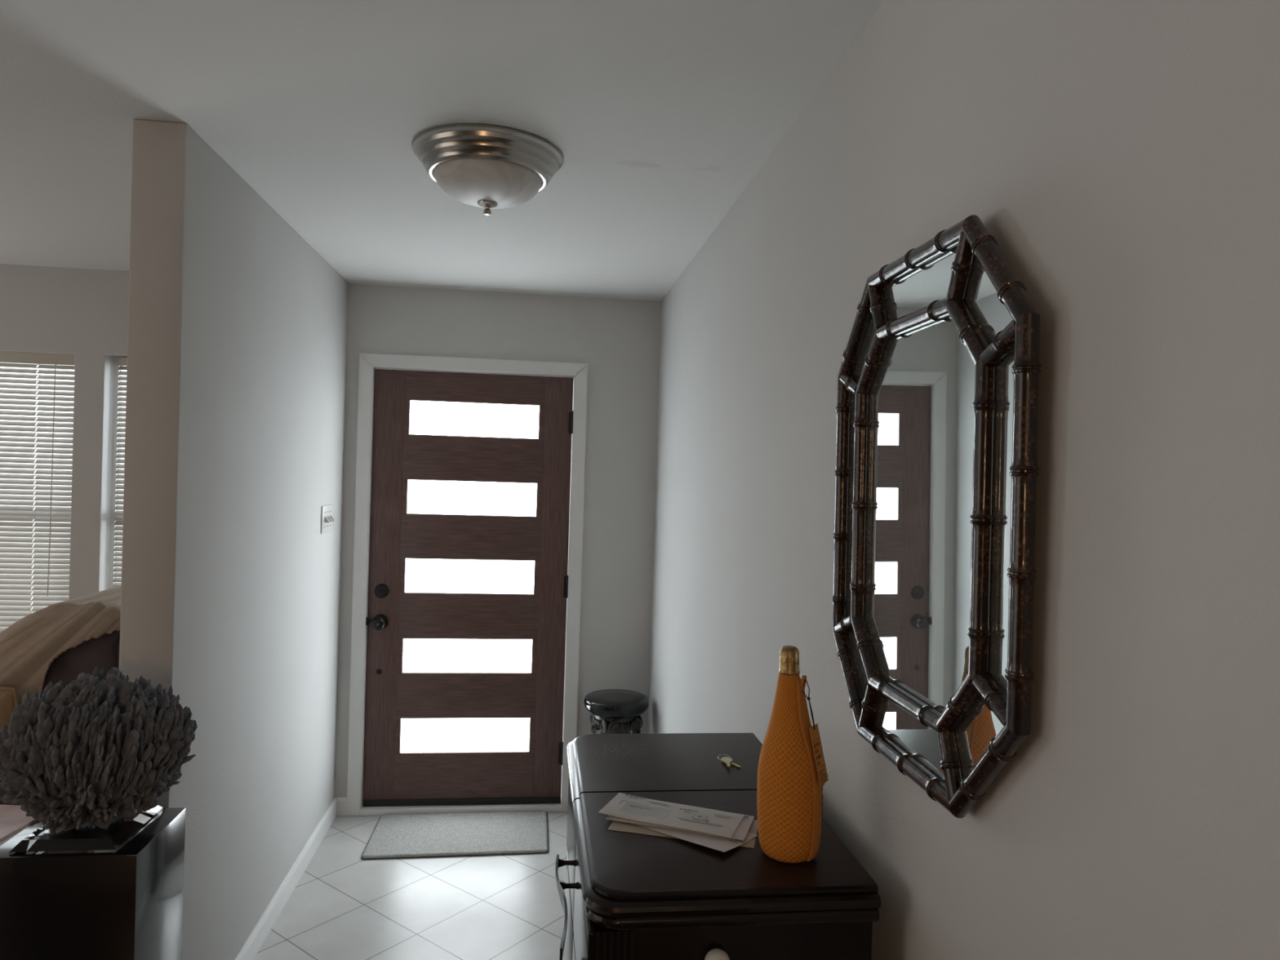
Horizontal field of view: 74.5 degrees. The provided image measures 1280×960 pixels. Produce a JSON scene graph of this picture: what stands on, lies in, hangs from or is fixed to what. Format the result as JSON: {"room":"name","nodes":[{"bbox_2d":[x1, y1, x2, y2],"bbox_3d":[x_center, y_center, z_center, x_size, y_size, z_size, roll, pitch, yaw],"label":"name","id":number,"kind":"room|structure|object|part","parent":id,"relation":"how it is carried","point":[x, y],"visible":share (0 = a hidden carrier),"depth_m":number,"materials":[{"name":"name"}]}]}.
{"room":"entrance hallway","nodes":[
{"label":"entrance hallway","id":0,"kind":"room"},
{"bbox_2d":[119,119,348,959],"bbox_3d":[-1.317,0.330,2.953,0.124,2.435,1.798,2,1,-7],"label":"wall","id":1,"kind":"structure","parent":0,"point":[237,331],"depth_m":2.45,"materials":[{"name":"paint"}]},
{"bbox_2d":[235,796,337,959],"bbox_3d":[-1.353,1.506,2.957,0.148,0.083,1.810,2,1,-7],"label":"baseboard","id":2,"kind":"structure","parent":1,"relation":"attached to","point":[255,940],"depth_m":3.08,"materials":[{"name":"white paint"}]},
{"bbox_2d":[320,504,334,533],"bbox_3d":[-1.311,0.164,3.549,0.024,0.115,0.172,2,1,-7],"label":"light switch","id":3,"kind":"object","parent":1,"relation":"attached to","point":[326,518],"visible":1,"depth_m":3.53,"materials":[{"name":"white plastic"}]},
{"bbox_2d":[0,263,661,798],"bbox_3d":[-2.951,0.272,3.723,6.063,2.435,0.130,2,1,-7],"label":"wall","id":4,"kind":"structure","parent":0,"point":[83,313],"depth_m":3.93,"materials":[{"name":"paint"}]},
{"bbox_2d":[0,350,75,599],"bbox_3d":[-3.017,0.148,3.695,1.017,1.440,0.155,2,1,-7],"label":"window","id":5,"kind":"structure","parent":4,"relation":"in","point":[0,350],"depth_m":3.71,"materials":[{"name":"white plastic"}]},
{"bbox_3d":[-3.024,0.147,3.752,1.017,1.440,0.040,2,1,-7],"label":"frame","id":6,"kind":"part","parent":5,"relation":"part of","materials":[{"name":"white plastic"}]},
{"bbox_2d":[0,351,75,632],"bbox_3d":[-3.014,0.129,3.672,1.007,1.398,0.048,2,1,-7],"label":"window blind","id":7,"kind":"object","parent":5,"relation":"attached to","point":[13,608],"visible":0.76,"depth_m":3.71,"materials":[{"name":"beige plastic"}]},
{"bbox_3d":[-2.668,0.159,3.706,0.001,1.344,0.001,2,1,-7],"label":"ladder cord","id":8,"kind":"part","parent":7,"relation":"part of","materials":[{"name":"white fabric"}]},
{"bbox_2d":[98,354,127,591],"bbox_3d":[-1.981,0.177,3.823,0.834,1.444,0.155,2,1,-7],"label":"window","id":9,"kind":"structure","parent":4,"relation":"in","point":[111,375],"depth_m":3.79,"materials":[{"name":"white plastic"}]},
{"bbox_3d":[-1.988,0.176,3.880,0.834,1.444,0.040,2,1,-7],"label":"frame","id":10,"kind":"part","parent":9,"relation":"part of","materials":[{"name":"white plastic"}]},
{"bbox_2d":[112,356,127,587],"bbox_3d":[-1.970,0.160,3.841,0.799,1.398,0.040,2,1,-7],"label":"window blind","id":11,"kind":"object","parent":9,"relation":"attached to","point":[122,362],"visible":0.05,"depth_m":3.79,"materials":[{"name":"beige plastic"}]},
{"bbox_2d":[336,796,346,816],"bbox_3d":[-0.686,1.517,3.945,1.417,0.083,0.012,2,1,-7],"label":"baseboard","id":12,"kind":"structure","parent":4,"relation":"attached to","point":[341,808],"depth_m":3.86,"materials":[{"name":"white paint"}]},
{"bbox_2d":[346,352,588,815],"bbox_3d":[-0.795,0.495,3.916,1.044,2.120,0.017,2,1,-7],"label":"trim","id":13,"kind":"structure","parent":4,"relation":"attached to","point":[367,362],"depth_m":3.87,"materials":[{"name":"white paint"}]},
{"bbox_3d":[-1.282,0.481,3.856,0.062,2.119,0.017,2,1,-7],"label":"casing","id":14,"kind":"part","parent":13,"relation":"part of","materials":[{"name":"white paint"}]},
{"bbox_3d":[-0.763,-0.534,3.906,1.044,0.061,0.017,2,1,-7],"label":"head casing","id":15,"kind":"part","parent":13,"relation":"part of","materials":[{"name":"white paint"}]},
{"bbox_3d":[-0.308,0.510,3.976,0.062,2.119,0.017,2,1,-7],"label":"casing","id":16,"kind":"part","parent":13,"relation":"part of","materials":[{"name":"white paint"}]},
{"bbox_2d":[362,368,573,806],"bbox_3d":[-0.794,0.513,3.929,0.922,2.024,0.116,2,1,-7],"label":"door","id":17,"kind":"structure","parent":4,"relation":"in","point":[471,480],"depth_m":3.94,"materials":[{"name":"brown wood"}]},
{"bbox_3d":[-1.196,0.656,3.861,0.068,0.068,0.068,2,1,-7],"label":"knob","id":18,"kind":"part","parent":17,"relation":"part of","materials":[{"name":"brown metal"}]},
{"bbox_3d":[-0.825,1.400,3.973,0.644,0.241,0.044,2,1,-7],"label":"rail","id":19,"kind":"part","parent":17,"relation":"part of","materials":[{"name":"brown wood"}]},
{"bbox_3d":[-0.821,1.198,3.969,0.595,0.162,0.020,2,1,-7],"label":"glass pane","id":20,"kind":"part","parent":17,"relation":"part of","materials":[{"name":"white glass"}]},
{"bbox_3d":[-0.813,1.011,3.969,0.644,0.213,0.044,2,1,-7],"label":"rail","id":21,"kind":"part","parent":17,"relation":"part of","materials":[{"name":"brown wood"}]},
{"bbox_3d":[-0.809,0.825,3.965,0.595,0.160,0.020,2,1,-7],"label":"glass pane","id":22,"kind":"part","parent":17,"relation":"part of","materials":[{"name":"white glass"}]},
{"bbox_3d":[-0.802,0.638,3.966,0.644,0.214,0.044,2,1,-7],"label":"rail","id":23,"kind":"part","parent":17,"relation":"part of","materials":[{"name":"brown wood"}]},
{"bbox_3d":[-0.798,0.452,3.962,0.595,0.159,0.020,2,1,-7],"label":"glass pane","id":24,"kind":"part","parent":17,"relation":"part of","materials":[{"name":"white glass"}]},
{"bbox_3d":[-0.790,0.268,3.962,0.644,0.209,0.044,2,1,-7],"label":"rail","id":25,"kind":"part","parent":17,"relation":"part of","materials":[{"name":"brown wood"}]},
{"bbox_3d":[-0.786,0.085,3.958,0.595,0.157,0.020,2,1,-7],"label":"glass pane","id":26,"kind":"part","parent":17,"relation":"part of","materials":[{"name":"white glass"}]},
{"bbox_3d":[-0.779,-0.098,3.959,0.644,0.210,0.044,2,1,-7],"label":"rail","id":27,"kind":"part","parent":17,"relation":"part of","materials":[{"name":"brown wood"}]},
{"bbox_3d":[-0.775,-0.282,3.955,0.595,0.157,0.020,2,1,-7],"label":"glass pane","id":28,"kind":"part","parent":17,"relation":"part of","materials":[{"name":"white glass"}]},
{"bbox_3d":[-0.768,-0.430,3.956,0.644,0.138,0.044,2,1,-7],"label":"rail","id":29,"kind":"part","parent":17,"relation":"part of","materials":[{"name":"brown wood"}]},
{"bbox_2d":[253,811,567,959],"bbox_3d":[-2.804,1.559,2.221,6.323,0.100,3.180,2,1,-7],"label":"floor","id":30,"kind":"structure","parent":0,"point":[344,905],"depth_m":3.08,"materials":[{"name":"tile"}]},
{"bbox_2d":[0,800,21,805],"bbox_3d":[-2.037,1.266,2.351,0.600,0.530,0.600,2,1,-7],"label":"side table","id":31,"kind":"object","parent":30,"relation":"on","point":[1,802],"visible":0.02,"depth_m":2.60,"materials":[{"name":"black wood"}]},
{"bbox_2d":[0,828,24,845],"bbox_3d":[-1.858,1.000,2.390,0.211,0.011,0.278,2,1,-13],"label":"magazine","id":32,"kind":"object","parent":31,"relation":"on","point":[4,841],"visible":0.06,"depth_m":2.34,"materials":[{"name":"paper"}]},
{"bbox_2d":[0,804,35,841],"bbox_3d":[-1.866,0.989,2.404,0.211,0.009,0.278,2,1,2],"label":"magazine","id":33,"kind":"object","parent":32,"relation":"on","point":[13,820],"visible":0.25,"depth_m":2.44,"materials":[{"name":"paper"}]},
{"bbox_2d":[0,630,119,797],"bbox_3d":[-2.396,0.991,3.243,1.130,1.042,0.915,2,1,-7],"label":"armchair","id":34,"kind":"object","parent":30,"relation":"on","point":[103,651],"visible":0.17,"depth_m":3.02,"materials":[{"name":"brown leather"}]},
{"bbox_3d":[-2.403,1.244,2.870,1.000,0.423,0.170,2,1,-7],"label":"armrest","id":35,"kind":"part","parent":34,"relation":"part of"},
{"bbox_2d":[0,686,17,780],"bbox_3d":[-2.365,0.864,2.864,0.462,0.332,0.124,2,1,-7],"label":"cushion","id":36,"kind":"object","parent":34,"relation":"on","point":[8,695],"visible":0.32,"depth_m":2.87,"materials":[{"name":"beige fabric"}]},
{"bbox_2d":[0,586,121,704],"bbox_3d":[-2.188,0.697,3.279,0.592,0.530,0.681,2,1,-7],"label":"throw blanket","id":37,"kind":"object","parent":34,"relation":"on","point":[28,646],"visible":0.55,"depth_m":2.98,"materials":[{"name":"beige fabric"}]},
{"bbox_2d":[42,630,119,691],"bbox_3d":[-2.173,0.853,3.299,0.544,0.754,0.636,2,1,-7],"label":"cushion","id":38,"kind":"object","parent":34,"relation":"on","point":[103,651],"depth_m":3.02,"materials":[{"name":"brown fabric"}]},
{"bbox_3d":[-1.879,0.979,3.344,0.082,0.855,0.700,2,1,-7],"label":"frame","id":39,"kind":"part","parent":34,"relation":"part of","materials":[{"name":"beige"}]},
{"bbox_2d":[0,807,185,959],"bbox_3d":[-1.232,1.171,1.878,0.299,0.780,0.250,2,1,-7],"label":"pedestal","id":40,"kind":"object","parent":30,"relation":"on","point":[126,904],"visible":0.67,"depth_m":1.76,"materials":[{"name":"black laminate"}]},
{"bbox_2d":[8,804,162,854],"bbox_3d":[-1.221,0.768,1.873,0.208,0.023,0.224,2,1,-7],"label":"tray","id":41,"kind":"object","parent":40,"relation":"on","point":[94,839],"visible":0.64,"depth_m":1.79,"materials":[{"name":"black plastic"}]},
{"bbox_2d":[0,666,197,835],"bbox_3d":[-1.207,0.588,1.879,0.402,0.337,0.333,2,1,-15],"label":"decorative plant","id":42,"kind":"object","parent":41,"relation":"on","point":[92,749],"visible":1,"depth_m":1.78,"materials":[{"name":"grey plant"}]},
{"bbox_2d":[360,810,548,859],"bbox_3d":[-0.788,1.550,3.695,0.774,0.015,0.440,2,1,-7],"label":"door mat","id":43,"kind":"object","parent":30,"relation":"on","point":[399,836],"visible":1,"depth_m":3.66,"materials":[{"name":"grey fabric"}]},
{"bbox_2d":[583,688,648,733],"bbox_3d":[-0.115,1.278,3.807,0.296,0.600,0.296,2,1,-7],"label":"stool","id":44,"kind":"object","parent":30,"relation":"on","point":[615,711],"visible":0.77,"depth_m":3.73,"materials":[{"name":"black paint"}]},
{"bbox_2d":[555,733,880,959],"bbox_3d":[0.061,1.093,1.562,0.460,1.021,0.769,2,1,-7],"label":"dresser","id":45,"kind":"object","parent":30,"relation":"on","point":[627,895],"visible":0.97,"depth_m":1.26,"materials":[{"name":"brown wood"}]},
{"bbox_3d":[-0.129,0.695,1.386,0.016,0.020,0.303,2,1,-7],"label":"pull handle","id":46,"kind":"part","parent":45,"relation":"part of","materials":[{"name":"grey metal"}]},
{"bbox_3d":[-0.131,0.694,1.526,0.033,0.015,0.015,2,1,-7],"label":"pull post","id":47,"kind":"part","parent":45,"relation":"part of","materials":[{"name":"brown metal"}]},
{"bbox_3d":[-0.145,1.161,1.734,0.020,0.650,0.340,2,1,-7],"label":"door","id":48,"kind":"part","parent":45,"relation":"part of","materials":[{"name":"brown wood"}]},
{"bbox_3d":[-0.121,0.695,1.442,0.033,0.015,0.015,2,1,-7],"label":"pull post","id":49,"kind":"part","parent":45,"relation":"part of","materials":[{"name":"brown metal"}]},
{"bbox_3d":[-0.132,0.729,1.730,0.020,0.194,0.340,2,1,-7],"label":"drawer","id":50,"kind":"part","parent":45,"relation":"part of","materials":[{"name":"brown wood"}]},
{"bbox_3d":[-0.102,1.165,1.376,0.020,0.650,0.366,2,1,-7],"label":"door","id":51,"kind":"part","parent":45,"relation":"part of","materials":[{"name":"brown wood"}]},
{"bbox_3d":[-0.088,0.734,1.372,0.020,0.194,0.366,2,1,-7],"label":"drawer","id":52,"kind":"part","parent":45,"relation":"part of","materials":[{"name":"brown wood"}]},
{"bbox_3d":[-0.051,1.074,1.195,0.058,0.878,0.014,2,1,-7],"label":"fluted post","id":53,"kind":"part","parent":45,"relation":"part of","materials":[{"name":"brown wood"}]},
{"bbox_3d":[0.067,0.607,1.762,0.430,0.052,0.360,2,1,-7],"label":"panel","id":54,"kind":"part","parent":45,"relation":"part of","materials":[{"name":"brown wood"}]},
{"bbox_2d":[608,819,757,848],"bbox_3d":[0.076,0.583,1.423,0.241,0.002,0.110,2,1,12],"label":"envelope","id":55,"kind":"object","parent":45,"relation":"on","point":[615,825],"visible":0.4,"depth_m":1.40,"materials":[{"name":"beige paper"}]},
{"bbox_2d":[638,824,757,852],"bbox_3d":[0.077,0.578,1.414,0.219,0.007,0.101,2,1,38],"label":"envelope","id":56,"kind":"object","parent":55,"relation":"on","point":[719,844],"visible":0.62,"depth_m":1.36,"materials":[{"name":"white paper"}]},
{"bbox_2d":[605,815,733,840],"bbox_3d":[0.062,0.577,1.439,0.221,0.001,0.099,2,1,19],"label":"envelope","id":57,"kind":"object","parent":56,"relation":"on","point":[608,816],"visible":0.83,"depth_m":1.38,"materials":[{"name":"white paper"}]},
{"bbox_2d":[608,811,754,840],"bbox_3d":[0.072,0.575,1.436,0.232,0.003,0.101,2,1,17],"label":"envelope","id":58,"kind":"object","parent":57,"relation":"on","point":[742,829],"visible":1,"depth_m":1.40,"materials":[{"name":"white paper"}]},
{"bbox_2d":[598,792,744,837],"bbox_3d":[0.054,0.571,1.441,0.232,0.005,0.096,2,1,20],"label":"envelope","id":59,"kind":"object","parent":58,"relation":"on","point":[720,823],"visible":1,"depth_m":1.43,"materials":[{"name":"white paper"}]},
{"bbox_3d":[0.109,0.683,1.191,0.038,0.038,0.032,2,1,-7],"label":"knob","id":60,"kind":"part","parent":45,"relation":"part of","materials":[{"name":"grey ceramic"}]},
{"bbox_3d":[0.113,0.611,1.386,0.430,0.052,0.386,2,1,-7],"label":"panel","id":61,"kind":"part","parent":45,"relation":"part of","materials":[{"name":"brown wood"}]},
{"bbox_2d":[717,754,741,768],"bbox_3d":[0.182,0.581,1.740,0.030,0.005,0.074,2,1,-15],"label":"key","id":62,"kind":"object","parent":45,"relation":"on","point":[728,761],"visible":1,"depth_m":1.73,"materials":[{"name":"gold metal"}]},
{"bbox_2d":[756,645,822,862],"bbox_3d":[0.236,0.425,1.325,0.100,0.328,0.097,2,1,-7],"label":"champagne bottle","id":63,"kind":"object","parent":45,"relation":"on","point":[789,793],"visible":0.97,"depth_m":1.29,"materials":[{"name":"orange textured woven fabric"},{"name":"gold foil"}]},
{"bbox_2d":[801,679,828,786],"bbox_3d":[0.270,0.388,1.304,0.041,0.156,0.032,2,1,35],"label":"tag","id":64,"kind":"object","parent":63,"relation":"hanging from","point":[814,730],"visible":1,"depth_m":1.30,"materials":[{"name":"brown"}]},
{"bbox_3d":[0.261,0.348,1.306,0.019,0.077,0.015,2,1,-25],"label":"cord","id":65,"kind":"part","parent":64,"relation":"part of","materials":[{"name":"black fabric"}]},
{"bbox_2d":[0,0,884,301],"bbox_3d":[-2.447,-0.945,-0.075,6.323,0.100,7.760,2,1,-7],"label":"ceiling","id":66,"kind":"structure","parent":0,"point":[660,115],"depth_m":1.95,"materials":[{"name":"paint"}]},
{"bbox_2d":[413,123,562,215],"bbox_3d":[-0.397,-0.772,2.199,0.384,0.161,0.384,2,1,-7],"label":"ceiling light","id":67,"kind":"object","parent":66,"relation":"attached to","point":[482,166],"visible":1,"depth_m":2.09,"materials":[{"name":"silver metal"}]},
{"bbox_3d":[-0.397,-0.759,2.199,0.282,0.074,0.282,2,1,-7],"label":"lamp shade","id":68,"kind":"part","parent":67,"relation":"part of","materials":[{"name":"white glass"}]},
{"bbox_2d":[648,0,1279,959],"bbox_3d":[0.586,0.414,0.314,0.130,2.435,7.760,2,1,-7],"label":"wall","id":69,"kind":"structure","parent":0,"point":[1121,157],"depth_m":0.91,"materials":[{"name":"paint"}]},
{"bbox_2d":[831,214,1041,818],"bbox_3d":[0.396,0.046,1.228,0.040,0.768,0.612,2,1,-6],"label":"mirror","id":70,"kind":"object","parent":69,"relation":"attached to","point":[936,473],"visible":1,"depth_m":1.15,"materials":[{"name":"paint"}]},
{"bbox_3d":[0.364,0.042,1.518,0.030,0.466,0.030,1,1,-6],"label":"rail","id":71,"kind":"part","parent":70,"relation":"part of","materials":[{"name":"brown wood"}]},
{"bbox_3d":[0.365,0.345,1.460,0.030,0.159,0.149,1,1,-6],"label":"rail","id":72,"kind":"part","parent":70,"relation":"part of","materials":[{"name":"brown wood"}]},
{"bbox_3d":[0.377,-0.259,1.453,0.030,0.159,0.149,1,1,-6],"label":"rail","id":73,"kind":"part","parent":70,"relation":"part of","materials":[{"name":"brown wood"}]},
{"bbox_3d":[0.374,0.043,1.430,0.029,0.394,0.029,1,1,-6],"label":"rail","id":74,"kind":"part","parent":70,"relation":"part of","materials":[{"name":"brown wood"}]},
{"bbox_3d":[0.374,0.283,1.395,0.029,0.104,0.101,1,1,-6],"label":"rail","id":75,"kind":"part","parent":70,"relation":"part of","materials":[{"name":"brown wood"}]},
{"bbox_3d":[0.383,-0.195,1.389,0.029,0.104,0.101,1,1,-6],"label":"rail","id":76,"kind":"part","parent":70,"relation":"part of","materials":[{"name":"brown wood"}]},
{"bbox_3d":[0.391,0.325,1.232,0.029,0.029,0.248,1,1,-6],"label":"rail","id":77,"kind":"part","parent":70,"relation":"part of","materials":[{"name":"brown wood"}]},
{"bbox_3d":[0.389,0.415,1.232,0.030,0.030,0.331,1,1,-6],"label":"rail","id":78,"kind":"part","parent":70,"relation":"part of","materials":[{"name":"brown wood"}]},
{"bbox_3d":[0.401,-0.233,1.226,0.029,0.029,0.248,1,1,-6],"label":"rail","id":79,"kind":"part","parent":70,"relation":"part of","materials":[{"name":"brown wood"}]},
{"bbox_3d":[0.403,-0.323,1.225,0.030,0.030,0.331,1,1,-6],"label":"rail","id":80,"kind":"part","parent":70,"relation":"part of","materials":[{"name":"brown wood"}]},
{"bbox_3d":[0.409,0.287,1.068,0.029,0.104,0.101,1,1,-6],"label":"rail","id":81,"kind":"part","parent":70,"relation":"part of","materials":[{"name":"brown wood"}]},
{"bbox_3d":[0.418,-0.191,1.062,0.029,0.104,0.101,1,1,-6],"label":"rail","id":82,"kind":"part","parent":70,"relation":"part of","materials":[{"name":"brown wood"}]},
{"bbox_3d":[0.418,0.048,1.027,0.029,0.394,0.029,1,1,-6],"label":"rail","id":83,"kind":"part","parent":70,"relation":"part of","materials":[{"name":"brown wood"}]},
{"bbox_3d":[0.415,0.351,1.004,0.030,0.159,0.149,1,1,-6],"label":"rail","id":84,"kind":"part","parent":70,"relation":"part of","materials":[{"name":"brown wood"}]},
{"bbox_3d":[0.426,-0.254,0.998,0.030,0.159,0.149,1,1,-6],"label":"rail","id":85,"kind":"part","parent":70,"relation":"part of","materials":[{"name":"brown wood"}]},
{"bbox_3d":[0.427,0.049,0.939,0.030,0.466,0.030,1,1,-6],"label":"rail","id":86,"kind":"part","parent":70,"relation":"part of","materials":[{"name":"brown wood"}]}
]}

